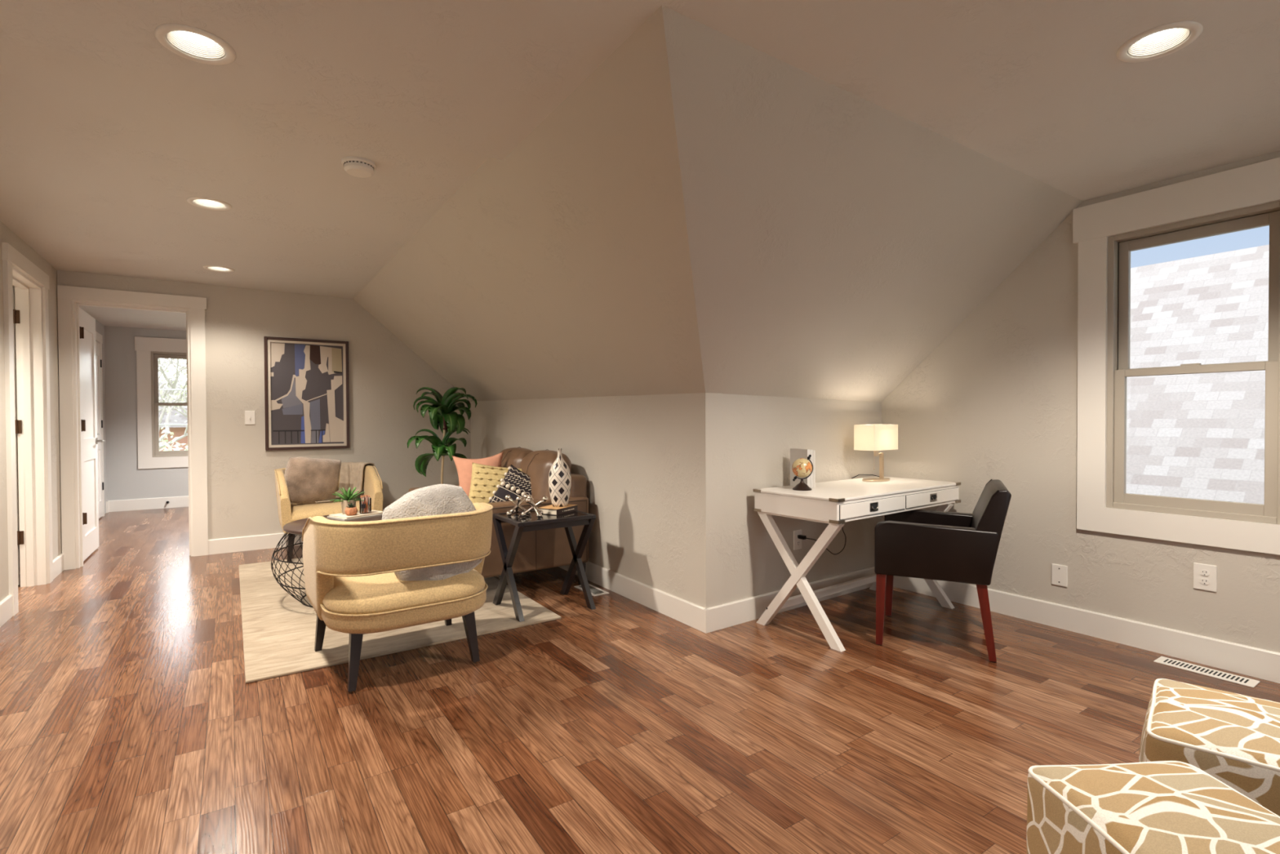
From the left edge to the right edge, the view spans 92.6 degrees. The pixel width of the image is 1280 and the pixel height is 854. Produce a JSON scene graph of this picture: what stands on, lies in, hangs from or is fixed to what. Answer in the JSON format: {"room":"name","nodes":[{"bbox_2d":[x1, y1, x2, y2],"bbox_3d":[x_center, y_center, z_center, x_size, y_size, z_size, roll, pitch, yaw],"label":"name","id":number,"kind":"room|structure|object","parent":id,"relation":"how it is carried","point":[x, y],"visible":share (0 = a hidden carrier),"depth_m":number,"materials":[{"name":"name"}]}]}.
{"room":"home office","nodes":[
{"label":"home office","id":0,"kind":"room"},
{"bbox_2d":[0,221,62,601],"bbox_3d":[-1.933,-0.030,0.853,0.120,2.300,8.970,-1,1,-34],"label":"wall","id":1,"kind":"structure","parent":0,"point":[6,235],"depth_m":4.16,"materials":[{"name":"beige paint"}]},
{"bbox_2d":[0,594,13,626],"bbox_3d":[-1.501,1.062,0.353,0.015,0.125,7.640,-1,1,-34],"label":"baseboard","id":2,"kind":"structure","parent":1,"relation":"attached to","point":[6,604],"depth_m":3.43,"materials":[{"name":"white paint"}]},
{"bbox_2d":[13,288,23,585],"bbox_3d":[-4.505,0.072,3.945,0.748,2.013,0.052,-1,1,-34],"label":"door","id":3,"kind":"structure","parent":1,"relation":"in","point":[15,313],"depth_m":4.13,"materials":[{"name":"white paint"}]},
{"bbox_2d":[1,242,53,615],"bbox_3d":[-3.891,0.015,3.905,0.025,2.145,0.964,-1,1,-34],"label":"trim","id":4,"kind":"structure","parent":1,"relation":"attached to","point":[11,256],"depth_m":3.57,"materials":[{"name":"white paint"}]},
{"bbox_2d":[12,266,46,586],"bbox_3d":[-3.951,0.064,3.865,0.128,2.050,0.760,-1,1,-34],"label":"trim","id":5,"kind":"structure","parent":1,"relation":"attached to","point":[28,293],"depth_m":4.16,"materials":[{"name":"white paint"}]},
{"bbox_2d":[53,553,63,579],"bbox_3d":[-4.261,1.020,4.468,0.015,0.125,0.390,-1,1,-34],"label":"baseboard","id":6,"kind":"structure","parent":1,"relation":"attached to","point":[58,562],"depth_m":4.47,"materials":[{"name":"white paint"}]},
{"bbox_2d":[81,308,106,513],"bbox_3d":[-5.658,-0.132,6.036,0.125,2.400,3.550,-1,1,-34],"label":"wall","id":7,"kind":"structure","parent":0,"point":[100,327],"depth_m":7.45,"materials":[{"name":"grey"}]},
{"bbox_2d":[95,341,103,518],"bbox_3d":[-6.107,0.037,6.889,0.076,2.018,0.745,-1,1,-34],"label":"door","id":8,"kind":"structure","parent":7,"relation":"in","point":[99,362],"depth_m":7.09,"materials":[{"name":"white paint"}]},
{"bbox_2d":[95,331,104,516],"bbox_3d":[-6.123,-0.011,6.869,0.027,2.140,0.954,-1,1,-34],"label":"trim","id":9,"kind":"structure","parent":7,"relation":"attached to","point":[99,338],"depth_m":7.20,"materials":[{"name":"white paint"}]},
{"bbox_2d":[106,500,108,512],"bbox_3d":[-6.555,0.982,7.523,0.015,0.140,0.100,-1,1,-34],"label":"baseboard","id":10,"kind":"structure","parent":7,"relation":"attached to","point":[107,501],"depth_m":7.49,"materials":[{"name":"white paint"}]},
{"bbox_2d":[104,325,188,500],"bbox_3d":[-5.242,-0.178,8.535,3.800,2.420,0.140,-1,1,-34],"label":"wall","id":11,"kind":"structure","parent":0,"point":[125,481],"depth_m":7.66,"materials":[{"name":"grey paint"}]},
{"bbox_2d":[107,495,188,511],"bbox_3d":[-5.142,0.962,8.521,3.475,0.140,0.015,-1,1,-34],"label":"baseboard","id":12,"kind":"structure","parent":11,"relation":"attached to","point":[175,501],"depth_m":7.77,"materials":[{"name":"white paint"}]},
{"bbox_2d":[134,336,187,468],"bbox_3d":[-5.915,-0.310,7.983,1.040,1.665,0.025,-1,1,-34],"label":"trim","id":13,"kind":"structure","parent":11,"relation":"attached to","point":[144,346],"depth_m":7.75,"materials":[{"name":"white paint"}]},
{"bbox_2d":[151,351,187,457],"bbox_3d":[-5.949,-0.293,8.034,0.730,1.350,0.104,-1,1,-34],"label":"window","id":14,"kind":"structure","parent":11,"relation":"in","point":[155,356],"depth_m":7.85,"materials":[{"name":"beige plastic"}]},
{"bbox_2d":[12,270,471,573],"bbox_3d":[-3.715,-0.129,5.135,5.050,2.400,0.130,-1,1,-34],"label":"wall","id":15,"kind":"structure","parent":0,"point":[385,375],"depth_m":5.38,"materials":[{"name":"beige paint"}]},
{"bbox_2d":[79,306,104,560],"bbox_3d":[-4.611,0.057,5.094,0.147,2.013,0.723,-1,1,-34],"label":"door","id":16,"kind":"structure","parent":15,"relation":"in","point":[90,441],"depth_m":5.13,"materials":[{"name":"white paint"}]},
{"bbox_2d":[57,284,208,569],"bbox_3d":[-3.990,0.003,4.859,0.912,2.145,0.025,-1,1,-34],"label":"trim","id":17,"kind":"structure","parent":15,"relation":"attached to","point":[65,294],"depth_m":4.81,"materials":[{"name":"white paint"}]},
{"bbox_2d":[244,410,255,424],"bbox_3d":[-3.368,-0.081,5.279,0.076,0.120,0.018,-1,1,-34],"label":"light switch","id":18,"kind":"object","parent":15,"relation":"attached to","point":[250,415],"visible":1,"depth_m":5.28,"materials":[{"name":"white plastic"}]},
{"bbox_2d":[208,532,302,555],"bbox_3d":[-2.687,0.996,5.749,2.245,0.125,0.015,-1,1,-34],"label":"baseboard","id":19,"kind":"structure","parent":15,"relation":"attached to","point":[231,544],"depth_m":5.27,"materials":[{"name":"white paint"}]},
{"bbox_2d":[263,336,349,450],"bbox_3d":[-2.996,-0.296,5.519,0.670,0.994,0.030,-1,1,-34],"label":"framed picture","id":20,"kind":"object","parent":15,"relation":"attached to","point":[307,388],"visible":1,"depth_m":5.52,"materials":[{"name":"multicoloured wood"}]},
{"bbox_2d":[471,392,722,608],"bbox_3d":[-0.681,0.405,4.838,0.113,1.313,3.853,-1,1,-34],"label":"wall","id":21,"kind":"structure","parent":0,"point":[651,465],"depth_m":3.71,"materials":[{"name":"beige paint"}]},
{"bbox_2d":[558,561,707,633],"bbox_3d":[-0.707,0.999,4.787,0.015,0.125,3.818,-1,1,-34],"label":"baseboard","id":22,"kind":"structure","parent":21,"relation":"attached to","point":[686,612],"depth_m":3.63,"materials":[{"name":"white paint"}]},
{"bbox_2d":[0,506,1279,853],"bbox_3d":[-1.570,1.145,3.353,6.700,0.120,12.900,-1,1,-34],"label":"floor","id":23,"kind":"structure","parent":0,"point":[131,722],"depth_m":2.25,"materials":[{"name":"brown wood"}]},
{"bbox_2d":[238,557,561,683],"bbox_3d":[-1.765,1.070,4.071,1.493,0.012,2.530,-1,1,-34],"label":"area rug","id":24,"kind":"object","parent":23,"relation":"on","point":[278,630],"visible":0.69,"depth_m":3.25,"materials":[{"name":"beige carpet"}]},
{"bbox_2d":[271,515,382,607],"bbox_3d":[-1.830,0.832,3.887,0.899,0.470,0.897,-1,1,-34],"label":"coffee table","id":25,"kind":"object","parent":24,"relation":"on","point":[295,527],"visible":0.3,"depth_m":3.67,"materials":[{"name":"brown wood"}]},
{"bbox_2d":[271,532,311,606],"bbox_3d":[-1.830,0.842,3.887,0.885,0.441,0.884,-1,1,-34],"label":"table base","id":26,"kind":"object","parent":25,"relation":"attached to","point":[300,534],"depth_m":3.63,"materials":[{"name":"black metal"}]},
{"bbox_2d":[327,513,382,520],"bbox_3d":[-1.877,0.590,4.069,0.220,0.010,0.300,0,1,36],"label":"tray","id":27,"kind":"object","parent":25,"relation":"on","point":[380,514],"visible":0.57,"depth_m":3.97,"materials":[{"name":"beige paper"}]},
{"bbox_2d":[328,510,383,519],"bbox_3d":[-1.880,0.580,4.073,0.200,0.010,0.280,0,1,32],"label":"book","id":28,"kind":"object","parent":27,"relation":"on","point":[357,514],"visible":0.73,"depth_m":4.01,"materials":[{"name":"beige paper"}]},
{"bbox_2d":[329,486,364,514],"bbox_3d":[-1.936,0.489,4.069,0.219,0.172,0.223,-1,1,-34],"label":"potted plant","id":29,"kind":"object","parent":28,"relation":"on","point":[348,497],"visible":0.91,"depth_m":4.05,"materials":[{"name":"green plant"}]},
{"bbox_2d":[340,498,355,514],"bbox_3d":[-1.940,0.529,4.069,0.094,0.092,0.094,-1,1,-34],"label":"pot","id":30,"kind":"object","parent":28,"relation":"on","point":[344,502],"depth_m":4.03,"materials":[{"name":"beige ceramic"}]},
{"bbox_2d":[344,502,357,515],"bbox_3d":[-1.885,0.536,3.990,0.076,0.081,0.076,-1,1,-34],"label":"potted succulent","id":31,"kind":"object","parent":28,"relation":"on","point":[351,510],"visible":1,"depth_m":3.97,"materials":[{"name":"ceramic"}]},
{"bbox_2d":[344,506,357,515],"bbox_3d":[-1.885,0.549,3.990,0.076,0.055,0.076,-1,1,-34],"label":"pot","id":32,"kind":"object","parent":31,"relation":"on","point":[350,511],"depth_m":3.96,"materials":[{"name":"ceramic"}]},
{"bbox_2d":[359,494,371,513],"bbox_3d":[-1.828,0.513,4.070,0.072,0.122,0.074,-1,1,-34],"label":"jar","id":33,"kind":"object","parent":28,"relation":"on","point":[363,505],"visible":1,"depth_m":4.06,"materials":[{"name":"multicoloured glass"}]},
{"bbox_2d":[274,465,382,561],"bbox_3d":[-2.655,0.703,5.205,0.770,0.700,0.767,-1,1,-34],"label":"barrel chair","id":34,"kind":"object","parent":24,"relation":"on","point":[372,486],"visible":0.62,"depth_m":4.94,"materials":[{"name":"yellow fabric"}]},
{"bbox_2d":[284,457,341,503],"bbox_3d":[-2.746,0.451,5.103,0.229,0.421,0.422,0,1,38],"label":"fur pillow","id":35,"kind":"object","parent":34,"relation":"on","point":[308,480],"visible":0.94,"depth_m":5.03,"materials":[{"name":"brown fur"}]},
{"bbox_2d":[290,498,373,521],"bbox_3d":[-2.651,0.684,5.199,0.686,0.094,0.727,-1,1,-34],"label":"seat cushion","id":36,"kind":"object","parent":34,"relation":"on","point":[298,511],"depth_m":4.91,"materials":[{"name":"yellow fabric"}]},
{"bbox_2d":[315,462,375,502],"bbox_3d":[-2.681,0.476,5.407,0.388,0.303,0.580,0,1,28],"label":"throw blanket","id":37,"kind":"object","parent":34,"relation":"on","point":[351,473],"visible":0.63,"depth_m":5.53,"materials":[{"name":"beige fabric"}]},
{"bbox_2d":[302,502,493,692],"bbox_3d":[-1.127,0.727,2.881,0.770,0.700,0.767,-1,1,-35],"label":"barrel chair","id":38,"kind":"object","parent":24,"relation":"on","point":[351,586],"visible":0.95,"depth_m":2.57,"materials":[{"name":"yellow fabric"}]},
{"bbox_2d":[322,568,485,614],"bbox_3d":[-1.131,0.708,2.887,0.686,0.094,0.727,-1,1,-35],"label":"seat cushion","id":39,"kind":"object","parent":38,"relation":"on","point":[380,593],"depth_m":2.60,"materials":[{"name":"yellow fabric"}]},
{"bbox_2d":[382,484,482,581],"bbox_3d":[-0.932,0.499,2.784,0.456,0.467,0.212,-1,1,-39],"label":"fur pillow","id":40,"kind":"object","parent":38,"relation":"on","point":[433,500],"visible":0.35,"depth_m":2.73,"materials":[{"name":"white fur"}]},
{"bbox_2d":[407,386,477,484],"bbox_3d":[-1.776,0.346,5.555,0.557,1.421,0.630,0,1,-5],"label":"dracaena plant","id":41,"kind":"object","parent":23,"relation":"on","point":[442,414],"visible":0.91,"depth_m":5.51,"materials":[{"name":"green plant"}]},
{"bbox_2d":[408,446,588,584],"bbox_3d":[-1.066,0.615,4.445,0.905,0.907,1.326,-1,1,-34],"label":"leather loveseat","id":42,"kind":"object","parent":23,"relation":"on","point":[539,549],"visible":0.38,"depth_m":4.02,"materials":[{"name":"brown leather"}]},
{"bbox_2d":[452,451,503,494],"bbox_3d":[-1.193,0.402,4.562,0.411,0.432,0.150,0,1,-12],"label":"throw pillow","id":43,"kind":"object","parent":42,"relation":"on","point":[464,466],"visible":0.25,"depth_m":4.54,"materials":[{"name":"pink fabric"}]},
{"bbox_2d":[469,462,521,502],"bbox_3d":[-1.016,0.454,4.349,0.443,0.401,0.177,0,1,-11],"label":"pillow","id":44,"kind":"object","parent":42,"relation":"on","point":[485,479],"visible":0.51,"depth_m":4.31,"materials":[{"name":"yellow fabric"}]},
{"bbox_2d":[488,464,533,502],"bbox_3d":[-0.831,0.495,4.237,0.478,0.462,0.181,0,1,1],"label":"pillow","id":45,"kind":"object","parent":42,"relation":"on","point":[515,483],"visible":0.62,"depth_m":4.21,"materials":[{"name":"black fabric"}]},
{"bbox_2d":[499,447,533,468],"bbox_3d":[-0.997,0.428,4.807,0.290,0.530,0.582,-1,1,-34],"label":"cushion","id":46,"kind":"object","parent":42,"relation":"on","point":[513,456],"depth_m":4.68,"materials":[{"name":"brown leather"}]},
{"bbox_2d":[519,449,571,498],"bbox_3d":[-0.703,0.432,4.369,0.290,0.530,0.582,-1,1,-34],"label":"cushion","id":47,"kind":"object","parent":42,"relation":"on","point":[537,464],"depth_m":4.21,"materials":[{"name":"beige leather"}]},
{"bbox_2d":[492,509,595,622],"bbox_3d":[-0.576,0.799,3.650,0.490,0.555,0.417,-1,1,-34],"label":"side table","id":48,"kind":"object","parent":23,"relation":"on","point":[530,522],"visible":0.78,"depth_m":3.58,"materials":[{"name":"black paint"}]},
{"bbox_2d":[505,493,530,516],"bbox_3d":[-0.724,0.462,3.619,0.152,0.120,0.151,-1,1,-34],"label":"jack","id":49,"kind":"object","parent":48,"relation":"on","point":[519,500],"visible":0.87,"depth_m":3.61,"materials":[{"name":"silver metal"}]},
{"bbox_2d":[520,495,547,518],"bbox_3d":[-0.613,0.463,3.549,0.141,0.120,0.156,-1,1,-34],"label":"jack","id":50,"kind":"object","parent":48,"relation":"on","point":[529,500],"visible":1,"depth_m":3.54,"materials":[{"name":"silver metal"}]},
{"bbox_2d":[537,503,577,515],"bbox_3d":[-0.502,0.502,3.732,0.146,0.035,0.215,0,1,28],"label":"hardcover book","id":51,"kind":"object","parent":48,"relation":"on","point":[548,509],"visible":0.91,"depth_m":3.65,"materials":[{"name":"beige paper"}]},
{"bbox_2d":[548,448,571,506],"bbox_3d":[-0.491,0.307,3.741,0.138,0.352,0.138,-1,1,-34],"label":"vase","id":52,"kind":"object","parent":51,"relation":"on","point":[559,476],"visible":1,"depth_m":3.69,"materials":[{"name":"ceramic"}]},
{"bbox_2d":[573,583,608,595],"bbox_3d":[-0.320,1.068,4.010,0.115,0.006,0.270,-1,1,-34],"label":"floor vent","id":53,"kind":"object","parent":23,"relation":"in","point":[595,591],"visible":0.71,"depth_m":3.98,"materials":[{"name":"white plastic"}]},
{"bbox_2d":[753,475,960,652],"bbox_3d":[1.266,0.702,3.486,1.207,0.736,0.549,-1,1,-37],"label":"desk","id":54,"kind":"object","parent":23,"relation":"on","point":[833,503],"visible":0.94,"depth_m":3.21,"materials":[{"name":"white paint"}]},
{"bbox_2d":[790,448,810,487],"bbox_3d":[0.898,0.230,3.428,0.022,0.214,0.150,-1,1,-24],"label":"upright book","id":55,"kind":"object","parent":54,"relation":"on","point":[795,454],"visible":0.48,"depth_m":3.43,"materials":[{"name":"beige paper"}]},
{"bbox_2d":[791,454,813,490],"bbox_3d":[0.880,0.244,3.305,0.114,0.190,0.106,0,1,-6],"label":"desk globe","id":56,"kind":"object","parent":54,"relation":"on","point":[801,467],"visible":1,"depth_m":3.27,"materials":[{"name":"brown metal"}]},
{"bbox_2d":[810,449,813,488],"bbox_3d":[0.917,0.231,3.437,0.016,0.212,0.150,-1,1,-24],"label":"upright book","id":57,"kind":"object","parent":54,"relation":"on","point":[811,451],"visible":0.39,"depth_m":3.37,"materials":[{"name":"beige paper"}]},
{"bbox_2d":[813,450,815,488],"bbox_3d":[0.935,0.233,3.445,0.014,0.208,0.145,-1,1,-24],"label":"upright book","id":58,"kind":"object","parent":54,"relation":"on","point":[814,451],"visible":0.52,"depth_m":3.38,"materials":[{"name":"beige paper"}]},
{"bbox_2d":[797,523,846,555],"bbox_3d":[1.153,0.612,3.678,0.456,0.318,0.068,-1,1,-24],"label":"power cord","id":59,"kind":"object","parent":54,"relation":"hanging from","point":[799,536],"visible":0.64,"depth_m":3.61,"materials":[{"name":"black plastic"}]},
{"bbox_2d":[851,474,879,478],"bbox_3d":[1.412,0.308,3.812,0.190,0.027,0.020,0,1,1],"label":"lamp cord","id":60,"kind":"object","parent":54,"relation":"on","point":[858,474],"visible":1,"depth_m":3.81,"materials":[{"name":"black plastic"}]},
{"bbox_2d":[853,424,897,481],"bbox_3d":[1.455,0.158,3.768,0.256,0.345,0.140,-1,1,-37],"label":"table lamp","id":61,"kind":"object","parent":54,"relation":"on","point":[875,437],"visible":1,"depth_m":3.71,"materials":[{"name":"white fabric"}]},
{"bbox_2d":[874,479,1011,662],"bbox_3d":[1.529,0.676,3.116,0.584,0.795,0.554,0,1,27],"label":"leather armchair","id":62,"kind":"object","parent":23,"relation":"on","point":[930,544],"visible":0.96,"depth_m":2.89,"materials":[{"name":"black leather"}]},
{"bbox_2d":[1026,760,1279,853],"bbox_3d":[0.985,0.892,1.109,0.403,0.422,0.406,0,1,-3],"label":"ottoman","id":63,"kind":"object","parent":23,"relation":"on","point":[1165,806],"visible":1,"depth_m":1.12,"materials":[{"name":"yellow fabric"}]},
{"bbox_2d":[1153,656,1260,688],"bbox_3d":[2.482,1.072,2.686,0.100,0.006,0.330,-1,1,-34],"label":"floor vent","id":64,"kind":"object","parent":23,"relation":"in","point":[1231,677],"visible":1,"depth_m":2.67,"materials":[{"name":"white plastic"}]},
{"bbox_2d":[1137,678,1279,817],"bbox_3d":[1.436,0.886,1.438,0.414,0.422,0.465,0,1,42],"label":"ottoman","id":65,"kind":"object","parent":23,"relation":"on","point":[1233,739],"visible":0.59,"depth_m":1.38,"materials":[{"name":"yellow fabric"}]},
{"bbox_2d":[0,0,1279,330],"bbox_3d":[-1.610,-1.240,3.302,6.530,0.188,12.900,-1,1,-34],"label":"ceiling","id":66,"kind":"structure","parent":0,"point":[1040,89],"depth_m":2.14,"materials":[{"name":"white paint"}]},
{"bbox_2d":[154,23,235,65],"bbox_3d":[-1.310,-1.148,1.805,0.196,0.052,0.196,-1,1,-34],"label":"recessed light","id":67,"kind":"object","parent":66,"relation":"in","point":[195,42],"visible":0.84,"depth_m":1.83,"materials":[{"name":"white paint"}]},
{"bbox_2d":[186,196,231,210],"bbox_3d":[-2.258,-1.192,3.206,0.196,0.052,0.196,-1,1,-34],"label":"recessed light","id":68,"kind":"object","parent":66,"relation":"in","point":[208,203],"visible":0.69,"depth_m":3.24,"materials":[{"name":"white paint"}]},
{"bbox_2d":[203,265,235,272],"bbox_3d":[-3.154,-1.206,4.580,0.196,0.052,0.196,-1,1,-34],"label":"recessed light","id":69,"kind":"object","parent":66,"relation":"in","point":[217,268],"visible":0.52,"depth_m":4.62,"materials":[{"name":"white paint"}]},
{"bbox_2d":[341,155,376,177],"bbox_3d":[-1.246,-1.146,2.711,0.140,0.048,0.140,-1,1,-34],"label":"smoke detector","id":70,"kind":"object","parent":66,"relation":"attached to","point":[357,166],"visible":1,"depth_m":2.67,"materials":[{"name":"white plastic"}]},
{"bbox_2d":[1116,21,1203,62],"bbox_3d":[1.538,-1.161,1.814,0.196,0.052,0.196,-1,1,-34],"label":"recessed light","id":71,"kind":"object","parent":66,"relation":"in","point":[1161,38],"visible":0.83,"depth_m":1.84,"materials":[{"name":"white paint"}]},
{"bbox_2d":[353,4,1083,402],"bbox_3d":[-0.206,-0.748,4.412,2.791,1.173,5.009,-1,1,-34],"label":"sloped ceiling","id":72,"kind":"structure","parent":0,"point":[837,238],"depth_m":2.78,"materials":[{"name":"beige paint"}]},
{"bbox_2d":[721,393,881,604],"bbox_3d":[0.977,0.440,3.740,1.649,1.257,0.123,-1,1,-36],"label":"wall","id":73,"kind":"structure","parent":0,"point":[759,433],"depth_m":3.54,"materials":[{"name":"beige paint"}]},
{"bbox_2d":[703,566,875,633],"bbox_3d":[0.992,1.006,3.671,1.609,0.125,0.015,-1,1,-36],"label":"baseboard","id":74,"kind":"structure","parent":73,"relation":"attached to","point":[740,611],"depth_m":3.41,"materials":[{"name":"white paint"}]},
{"bbox_2d":[793,529,801,550],"bbox_3d":[0.937,0.670,3.628,0.072,0.115,0.011,-1,1,-36],"label":"wall outlet","id":75,"kind":"object","parent":73,"relation":"attached to","point":[797,542],"visible":0.98,"depth_m":3.62,"materials":[{"name":"white plastic"}]},
{"bbox_2d":[881,151,1279,653],"bbox_3d":[3.084,-0.095,2.097,0.140,2.350,5.450,-1,1,-34],"label":"wall","id":76,"kind":"structure","parent":0,"point":[997,398],"depth_m":3.31,"materials":[{"name":"beige paint"}]},
{"bbox_2d":[1051,563,1067,586],"bbox_3d":[2.232,0.789,3.253,0.008,0.112,0.075,-1,1,-34],"label":"blank wall plate","id":77,"kind":"object","parent":76,"relation":"attached to","point":[1059,572],"visible":1,"depth_m":3.25,"materials":[{"name":"white plastic"}]},
{"bbox_2d":[893,575,1279,683],"bbox_3d":[3.087,1.019,1.975,0.015,0.125,5.225,-1,1,-34],"label":"baseboard","id":78,"kind":"structure","parent":76,"relation":"attached to","point":[1252,661],"depth_m":3.02,"materials":[{"name":"white paint"}]},
{"bbox_2d":[1072,157,1279,555],"bbox_3d":[2.511,-0.296,2.800,0.025,1.656,0.918,-1,1,-34],"label":"trim","id":79,"kind":"structure","parent":76,"relation":"attached to","point":[1257,184],"depth_m":3.00,"materials":[{"name":"white paint"}]},
{"bbox_2d":[1106,200,1279,524],"bbox_3d":[2.561,-0.271,2.834,0.104,1.356,0.630,-1,1,-34],"label":"window","id":80,"kind":"structure","parent":76,"relation":"in","point":[1120,246],"depth_m":2.85,"materials":[{"name":"beige plastic"}]},
{"bbox_2d":[1193,562,1217,591],"bbox_3d":[2.556,0.680,2.765,0.010,0.118,0.080,-1,1,-34],"label":"wall outlet","id":81,"kind":"object","parent":76,"relation":"attached to","point":[1205,575],"visible":1,"depth_m":2.76,"materials":[{"name":"white plastic"}]},
{"bbox_2d":[1200,578,1209,585],"bbox_3d":[2.553,0.700,2.764,0.003,0.028,0.033,-1,1,-34],"label":"socket","id":82,"kind":"object","parent":81,"relation":"attached to","point":[1202,581],"depth_m":2.76,"materials":[{"name":"white plastic"}]},
{"bbox_2d":[1200,569,1209,576],"bbox_3d":[2.553,0.660,2.764,0.003,0.028,0.033,-1,1,-34],"label":"socket","id":83,"kind":"object","parent":81,"relation":"attached to","point":[1202,572],"depth_m":2.76,"materials":[{"name":"white plastic"}]},
{"label":"outside","id":84,"kind":"structure","parent":0,"visible":0},
{"bbox_3d":[-2.810,4.439,22.242,100.000,0.200,100.000,-1,1,-34],"label":"ground","id":85,"kind":"structure","parent":84,"visible":0},
{"bbox_2d":[158,358,187,448],"bbox_3d":[-11.887,0.711,12.986,7.305,7.598,6.484,0,1,-2],"label":"tree","id":86,"kind":"object","parent":85,"relation":"on","point":[167,381],"visible":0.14,"depth_m":13.43,"materials":[{"name":"grey plant"}]},
{"bbox_2d":[158,379,187,450],"bbox_3d":[-17.251,1.282,23.965,15.000,6.200,6.200,-1,1,-34],"label":"brick house","id":87,"kind":"structure","parent":85,"relation":"on","point":[178,430],"depth_m":21.57,"materials":[{"name":"brown brick"}]},
{"bbox_2d":[158,358,187,422],"bbox_3d":[-10.295,0.401,16.384,6.715,8.114,7.629,-1,1,-34],"label":"tree","id":88,"kind":"object","parent":85,"relation":"on","point":[182,382],"visible":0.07,"depth_m":15.48,"materials":[{"name":"grey plant"}]},
{"bbox_2d":[159,426,187,450],"bbox_3d":[-9.248,2.152,12.104,3.959,4.704,2.600,-1,1,-34],"label":"shrub","id":89,"kind":"object","parent":85,"relation":"on","point":[170,447],"visible":0.02,"depth_m":12.19,"materials":[{"name":"grey plant"}]},
{"bbox_2d":[1126,244,1269,504],"bbox_3d":[10.895,1.278,9.726,14.000,7.310,14.000,-1,1,-34],"label":"neighboring roof","id":90,"kind":"structure","parent":85,"relation":"on","point":[1200,435],"depth_m":7.09,"materials":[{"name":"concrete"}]},
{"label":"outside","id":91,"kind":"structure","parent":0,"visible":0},
{"bbox_2d":[159,423,187,425],"bbox_3d":[-7.350,-0.090,10.963,16.000,0.123,0.022,-1,1,-34],"label":"utility wire","id":92,"kind":"object","parent":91,"point":[159,424],"visible":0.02,"depth_m":10.51,"materials":[{"name":"grey"}]},
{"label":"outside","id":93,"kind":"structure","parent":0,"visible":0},
{"bbox_2d":[158,388,186,391],"bbox_3d":[-7.353,-0.690,10.955,16.000,0.123,0.022,-1,1,-34],"label":"utility wire","id":94,"kind":"object","parent":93,"point":[158,388],"visible":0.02,"depth_m":10.47,"materials":[{"name":"grey"}]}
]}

